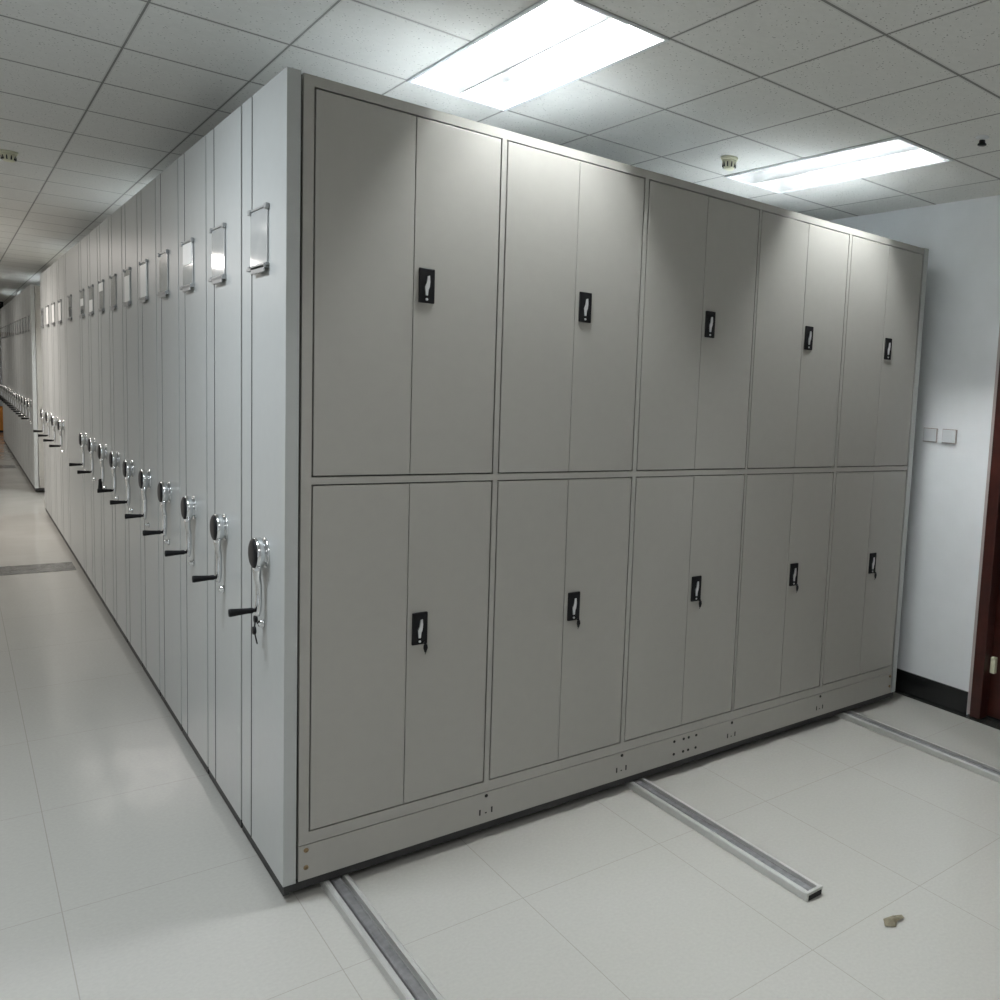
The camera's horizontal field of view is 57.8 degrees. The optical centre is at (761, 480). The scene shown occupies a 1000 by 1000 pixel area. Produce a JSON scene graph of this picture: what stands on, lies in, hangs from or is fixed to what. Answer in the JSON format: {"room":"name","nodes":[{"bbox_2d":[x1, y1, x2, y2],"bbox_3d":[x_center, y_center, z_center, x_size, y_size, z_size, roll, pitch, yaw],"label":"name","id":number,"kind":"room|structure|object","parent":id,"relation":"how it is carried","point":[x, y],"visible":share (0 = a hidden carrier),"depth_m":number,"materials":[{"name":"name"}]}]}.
{"room":"archive storage room","nodes":[
{"label":"archive storage room","id":0,"kind":"room"},
{"bbox_2d":[0,305,4,405],"bbox_3d":[-16.979,-2.540,18.615,6.595,2.690,0.100,-2,8,-44],"label":"wall","id":1,"kind":"structure","parent":0,"point":[1,401],"depth_m":18.69,"materials":[{"name":"white paint"}]},
{"bbox_2d":[0,432,999,999],"bbox_3d":[-6.748,0.416,8.737,7.755,0.100,29.000,-2,8,-44],"label":"floor","id":2,"kind":"structure","parent":0,"point":[126,873],"depth_m":2.78,"materials":[{"name":"tile"}]},
{"bbox_2d":[0,406,2,431],"bbox_3d":[-16.149,-1.300,17.579,0.630,0.520,0.410,-2,8,-44],"label":"carton","id":3,"kind":"object","parent":2,"relation":"on","point":[1,407],"visible":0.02,"depth_m":17.60,"materials":[{"name":"orange cardboard"}]},
{"bbox_2d":[0,308,4,441],"bbox_3d":[-12.671,-1.936,16.258,3.091,2.396,0.557,-2,8,-44],"label":"carriage","id":4,"kind":"object","parent":2,"relation":"on","point":[1,308],"visible":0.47,"depth_m":15.24,"materials":[{"name":"grey metal"}]},
{"bbox_2d":[0,307,6,444],"bbox_3d":[-12.283,-1.874,15.855,3.091,2.396,0.557,-2,8,-44],"label":"carriage","id":5,"kind":"object","parent":2,"relation":"on","point":[2,307],"visible":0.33,"depth_m":14.81,"materials":[{"name":"grey metal"}]},
{"bbox_2d":[0,306,8,447],"bbox_3d":[-11.895,-1.813,15.452,3.091,2.396,0.557,-2,8,-44],"label":"carriage","id":6,"kind":"object","parent":2,"relation":"on","point":[3,306],"visible":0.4,"depth_m":14.43,"materials":[{"name":"grey metal"}]},
{"bbox_2d":[0,305,9,449],"bbox_3d":[-11.506,-1.751,15.050,3.091,2.396,0.557,-2,8,-44],"label":"carriage","id":7,"kind":"object","parent":2,"relation":"on","point":[5,305],"visible":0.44,"depth_m":14.01,"materials":[{"name":"grey metal"}]},
{"bbox_2d":[2,303,11,452],"bbox_3d":[-11.118,-1.690,14.647,3.091,2.396,0.557,-2,8,-44],"label":"carriage","id":8,"kind":"object","parent":2,"relation":"on","point":[7,325],"visible":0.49,"depth_m":13.61,"materials":[{"name":"grey metal"}]},
{"bbox_2d":[0,465,15,467],"bbox_3d":[-11.978,-0.170,11.083,3.280,0.002,0.400,-2,8,-44],"label":"trim","id":9,"kind":"structure","parent":2,"relation":"on","point":[1,466],"depth_m":12.17,"materials":[{"name":"grey metal"}]},
{"bbox_2d":[3,301,13,455],"bbox_3d":[-10.730,-1.628,14.244,3.091,2.396,0.557,-2,8,-44],"label":"carriage","id":10,"kind":"object","parent":2,"relation":"on","point":[9,336],"visible":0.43,"depth_m":13.21,"materials":[{"name":"grey metal"}]},
{"bbox_2d":[5,300,15,458],"bbox_3d":[-10.342,-1.566,13.841,3.091,2.396,0.557,-2,8,-44],"label":"carriage","id":11,"kind":"object","parent":2,"relation":"on","point":[11,326],"visible":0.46,"depth_m":12.81,"materials":[{"name":"grey metal"}]},
{"bbox_2d":[7,298,17,462],"bbox_3d":[-9.954,-1.505,13.438,3.091,2.396,0.557,-2,8,-44],"label":"carriage","id":12,"kind":"object","parent":2,"relation":"on","point":[13,320],"visible":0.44,"depth_m":12.41,"materials":[{"name":"grey metal"}]},
{"bbox_2d":[9,296,20,466],"bbox_3d":[-9.565,-1.443,13.035,3.091,2.396,0.557,-2,8,-44],"label":"carriage","id":13,"kind":"object","parent":2,"relation":"on","point":[15,308],"visible":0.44,"depth_m":12.01,"materials":[{"name":"grey metal"}]},
{"bbox_2d":[11,294,22,470],"bbox_3d":[-9.177,-1.381,12.632,3.091,2.396,0.557,-2,8,-44],"label":"carriage","id":14,"kind":"object","parent":2,"relation":"on","point":[17,296],"visible":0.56,"depth_m":11.60,"materials":[{"name":"grey metal"}]},
{"bbox_2d":[13,292,25,474],"bbox_3d":[-8.789,-1.320,12.229,3.091,2.396,0.557,-2,8,-44],"label":"carriage","id":15,"kind":"object","parent":2,"relation":"on","point":[20,303],"visible":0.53,"depth_m":11.20,"materials":[{"name":"grey metal"}]},
{"bbox_2d":[16,290,28,479],"bbox_3d":[-8.401,-1.258,11.826,3.091,2.396,0.557,-2,8,-44],"label":"carriage","id":16,"kind":"object","parent":2,"relation":"on","point":[22,292],"visible":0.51,"depth_m":10.80,"materials":[{"name":"grey metal"}]},
{"bbox_2d":[18,287,31,484],"bbox_3d":[-8.013,-1.197,11.423,3.091,2.396,0.557,-2,8,-44],"label":"carriage","id":17,"kind":"object","parent":2,"relation":"on","point":[25,289],"visible":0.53,"depth_m":10.39,"materials":[{"name":"grey metal"}]},
{"bbox_2d":[21,284,44,490],"bbox_3d":[-7.625,-1.135,11.021,3.091,2.396,0.557,-2,8,-44],"label":"carriage","id":18,"kind":"object","parent":2,"relation":"on","point":[35,404],"visible":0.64,"depth_m":9.88,"materials":[{"name":"grey metal"}]},
{"bbox_2d":[0,562,75,575],"bbox_3d":[-6.516,0.697,5.413,3.280,0.002,0.340,-2,8,-44],"label":"trim","id":19,"kind":"structure","parent":2,"relation":"on","point":[64,566],"depth_m":6.39,"materials":[{"name":"grey metal"}]},
{"bbox_2d":[33,271,50,517],"bbox_3d":[-6.091,-0.890,9.409,3.091,2.396,0.607,-2,8,-44],"label":"carriage","id":20,"kind":"object","parent":2,"relation":"on","point":[44,410],"visible":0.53,"depth_m":8.37,"materials":[{"name":"grey metal"}]},
{"bbox_2d":[38,266,55,525],"bbox_3d":[-5.668,-0.823,8.970,3.091,2.396,0.607,-2,8,-44],"label":"carriage","id":21,"kind":"object","parent":2,"relation":"on","point":[48,325],"visible":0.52,"depth_m":7.93,"materials":[{"name":"grey metal"}]},
{"bbox_2d":[43,261,62,537],"bbox_3d":[-5.246,-0.756,8.531,3.091,2.396,0.607,-2,8,-44],"label":"carriage","id":22,"kind":"object","parent":2,"relation":"on","point":[54,304],"visible":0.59,"depth_m":7.49,"materials":[{"name":"grey metal"}]},
{"bbox_2d":[49,255,69,548],"bbox_3d":[-4.823,-0.689,8.092,3.091,2.396,0.607,-2,8,-44],"label":"carriage","id":23,"kind":"object","parent":2,"relation":"on","point":[62,422],"visible":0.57,"depth_m":7.05,"materials":[{"name":"grey metal"}]},
{"bbox_2d":[64,242,84,573],"bbox_3d":[-4.215,-0.598,7.522,3.007,2.396,1.064,-2,8,-44],"label":"shelving","id":24,"kind":"object","parent":2,"relation":"on","point":[71,257],"visible":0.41,"depth_m":6.44,"materials":[{"name":"grey metal"}]},
{"bbox_2d":[69,235,93,587],"bbox_3d":[-3.698,-0.510,6.925,3.091,2.396,0.512,-2,8,-44],"label":"carriage","id":25,"kind":"object","parent":2,"relation":"on","point":[85,435],"visible":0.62,"depth_m":5.89,"materials":[{"name":"grey metal"}]},
{"bbox_2d":[77,227,102,602],"bbox_3d":[-3.342,-0.454,6.555,3.091,2.396,0.512,-2,8,-44],"label":"carriage","id":26,"kind":"object","parent":2,"relation":"on","point":[94,441],"visible":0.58,"depth_m":5.52,"materials":[{"name":"grey metal"}]},
{"bbox_2d":[97,218,114,621],"bbox_3d":[-2.966,-0.398,6.203,3.038,2.396,0.512,-2,8,-44],"label":"carriage","id":27,"kind":"object","parent":2,"relation":"on","point":[104,449],"visible":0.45,"depth_m":5.15,"materials":[{"name":"grey metal"}]},
{"bbox_2d":[97,207,127,642],"bbox_3d":[-2.629,-0.341,5.815,3.091,2.396,0.512,-2,8,-44],"label":"carriage","id":28,"kind":"object","parent":2,"relation":"on","point":[117,455],"visible":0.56,"depth_m":4.78,"materials":[{"name":"grey metal"}]},
{"bbox_2d":[110,193,142,666],"bbox_3d":[-2.272,-0.284,5.445,3.091,2.396,0.512,-2,8,-44],"label":"carriage","id":29,"kind":"object","parent":2,"relation":"on","point":[130,466],"visible":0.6,"depth_m":4.41,"materials":[{"name":"grey metal"}]},
{"bbox_2d":[125,178,160,695],"bbox_3d":[-1.916,-0.227,5.075,3.091,2.396,0.512,-2,8,-44],"label":"carriage","id":30,"kind":"object","parent":2,"relation":"on","point":[146,197],"visible":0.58,"depth_m":4.04,"materials":[{"name":"grey metal"}]},
{"bbox_2d":[142,159,182,730],"bbox_3d":[-1.559,-0.171,4.705,3.091,2.396,0.512,-2,8,-44],"label":"carriage","id":31,"kind":"object","parent":2,"relation":"on","point":[167,218],"visible":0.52,"depth_m":3.67,"materials":[{"name":"grey metal"}]},
{"bbox_2d":[164,136,208,773],"bbox_3d":[-1.202,-0.114,4.335,3.091,2.396,0.512,-2,8,-44],"label":"carriage","id":32,"kind":"object","parent":2,"relation":"on","point":[192,201],"visible":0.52,"depth_m":3.29,"materials":[{"name":"grey metal"}]},
{"bbox_2d":[192,106,242,827],"bbox_3d":[-0.846,-0.058,3.964,3.091,2.396,0.512,-2,8,-44],"label":"carriage","id":33,"kind":"object","parent":2,"relation":"on","point":[223,142],"visible":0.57,"depth_m":2.93,"materials":[{"name":"grey metal"}]},
{"bbox_2d":[319,874,443,999],"bbox_3d":[-3.948,0.840,5.360,0.074,0.029,9.589,-2,8,-44],"label":"rail","id":34,"kind":"object","parent":2,"relation":"on","point":[403,974],"visible":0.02,"depth_m":2.36,"materials":[{"name":"metal"}]},
{"bbox_2d":[228,66,928,895],"bbox_3d":[-0.480,-0.001,3.595,3.105,2.396,0.524,-2,8,-44],"label":"carriage","id":35,"kind":"object","parent":2,"relation":"on","point":[568,474],"visible":1,"depth_m":2.94,"materials":[{"name":"grey metal"}]},
{"bbox_2d":[623,777,822,901],"bbox_3d":[-3.127,0.812,6.156,0.074,0.029,9.576,-2,8,-44],"label":"rail","id":36,"kind":"object","parent":2,"relation":"on","point":[803,887],"visible":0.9,"depth_m":3.01,"materials":[{"name":"metal"}]},
{"bbox_2d":[883,915,903,926],"bbox_3d":[0.414,1.367,2.627,0.086,0.010,0.047,1,6,-25],"label":"paper scrap","id":37,"kind":"object","parent":2,"relation":"on","point":[891,921],"visible":1,"depth_m":2.62,"materials":[{"name":"beige paper"}]},
{"bbox_2d":[835,710,999,782],"bbox_3d":[-2.180,0.782,7.055,0.074,0.029,9.589,-2,8,-44],"label":"rail","id":38,"kind":"object","parent":2,"relation":"on","point":[958,759],"visible":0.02,"depth_m":3.97,"materials":[{"name":"metal"}]},
{"bbox_2d":[0,0,999,304],"bbox_3d":[-6.832,-2.330,8.570,8.190,0.001,29.606,-2,8,-44],"label":"ceiling","id":39,"kind":"structure","parent":0,"point":[98,98],"depth_m":3.11,"materials":[{"name":"white tile"}]},
{"bbox_2d":[0,149,17,162],"bbox_3d":[-4.074,-1.757,4.569,0.080,0.053,0.080,-2,8,-44],"label":"smoke detector","id":40,"kind":"object","parent":39,"relation":"attached to","point":[6,155],"visible":1,"depth_m":4.55,"materials":[{"name":"beige plastic"}]},
{"bbox_2d":[407,0,668,110],"bbox_3d":[-0.791,-1.517,2.857,0.392,0.197,1.078,-2,8,-44],"label":"ceiling light","id":41,"kind":"object","parent":39,"relation":"attached to","point":[548,46],"visible":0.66,"depth_m":2.94,"materials":[{"name":"white plastic"}]},
{"bbox_2d":[721,155,737,170],"bbox_3d":[-0.148,-1.458,3.878,0.080,0.053,0.080,-2,8,-44],"label":"smoke detector","id":42,"kind":"object","parent":39,"relation":"attached to","point":[728,161],"visible":1,"depth_m":3.85,"materials":[{"name":"beige plastic"}]},
{"bbox_2d":[725,136,953,193],"bbox_3d":[0.335,-1.554,3.938,0.392,0.197,1.078,-2,8,-44],"label":"ceiling light","id":43,"kind":"object","parent":39,"relation":"attached to","point":[895,154],"visible":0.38,"depth_m":4.00,"materials":[{"name":"white plastic"}]},
{"bbox_2d":[976,135,988,146],"bbox_3d":[0.887,-1.399,3.375,0.052,0.113,0.052,-2,8,-44],"label":"sprinkler head","id":44,"kind":"object","parent":39,"relation":"attached to","point":[981,138],"visible":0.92,"depth_m":3.37},
{"bbox_2d":[828,195,999,714],"bbox_3d":[-4.684,-1.035,10.504,0.140,2.690,28.800,-2,8,-44],"label":"wall","id":45,"kind":"structure","parent":0,"point":[961,321],"depth_m":4.50,"materials":[{"name":"white paint"}]},
{"bbox_2d":[923,427,937,442],"bbox_3d":[0.916,-0.250,4.578,0.014,0.076,0.088,-2,8,-44],"label":"wall switch","id":46,"kind":"object","parent":45,"relation":"attached to","point":[929,434],"visible":1,"depth_m":4.57,"materials":[{"name":"white plastic"}]},
{"bbox_2d":[895,668,967,714],"bbox_3d":[-6.830,-0.081,12.667,0.012,0.128,22.952,-2,8,-44],"label":"baseboard","id":47,"kind":"structure","parent":45,"relation":"attached to","point":[934,692],"depth_m":4.60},
{"bbox_2d":[895,690,999,729],"bbox_3d":[-0.121,0.979,6.407,1.037,0.003,16.200,-2,8,-44],"label":"trim","id":48,"kind":"structure","parent":45,"relation":"attached to","point":[990,721],"depth_m":4.43,"materials":[{"name":"black stone"}]},
{"bbox_2d":[942,429,956,443],"bbox_3d":[1.000,-0.237,4.490,0.014,0.076,0.088,-2,8,-44],"label":"wall switch","id":49,"kind":"object","parent":45,"relation":"attached to","point":[949,436],"visible":1,"depth_m":4.48,"materials":[{"name":"white plastic"}]},
{"bbox_2d":[967,326,999,719],"bbox_3d":[1.604,0.225,3.971,0.142,2.157,1.196,-2,8,-44],"label":"door","id":50,"kind":"structure","parent":45,"relation":"in","point":[984,682],"depth_m":4.36,"materials":[{"name":"red wood"}]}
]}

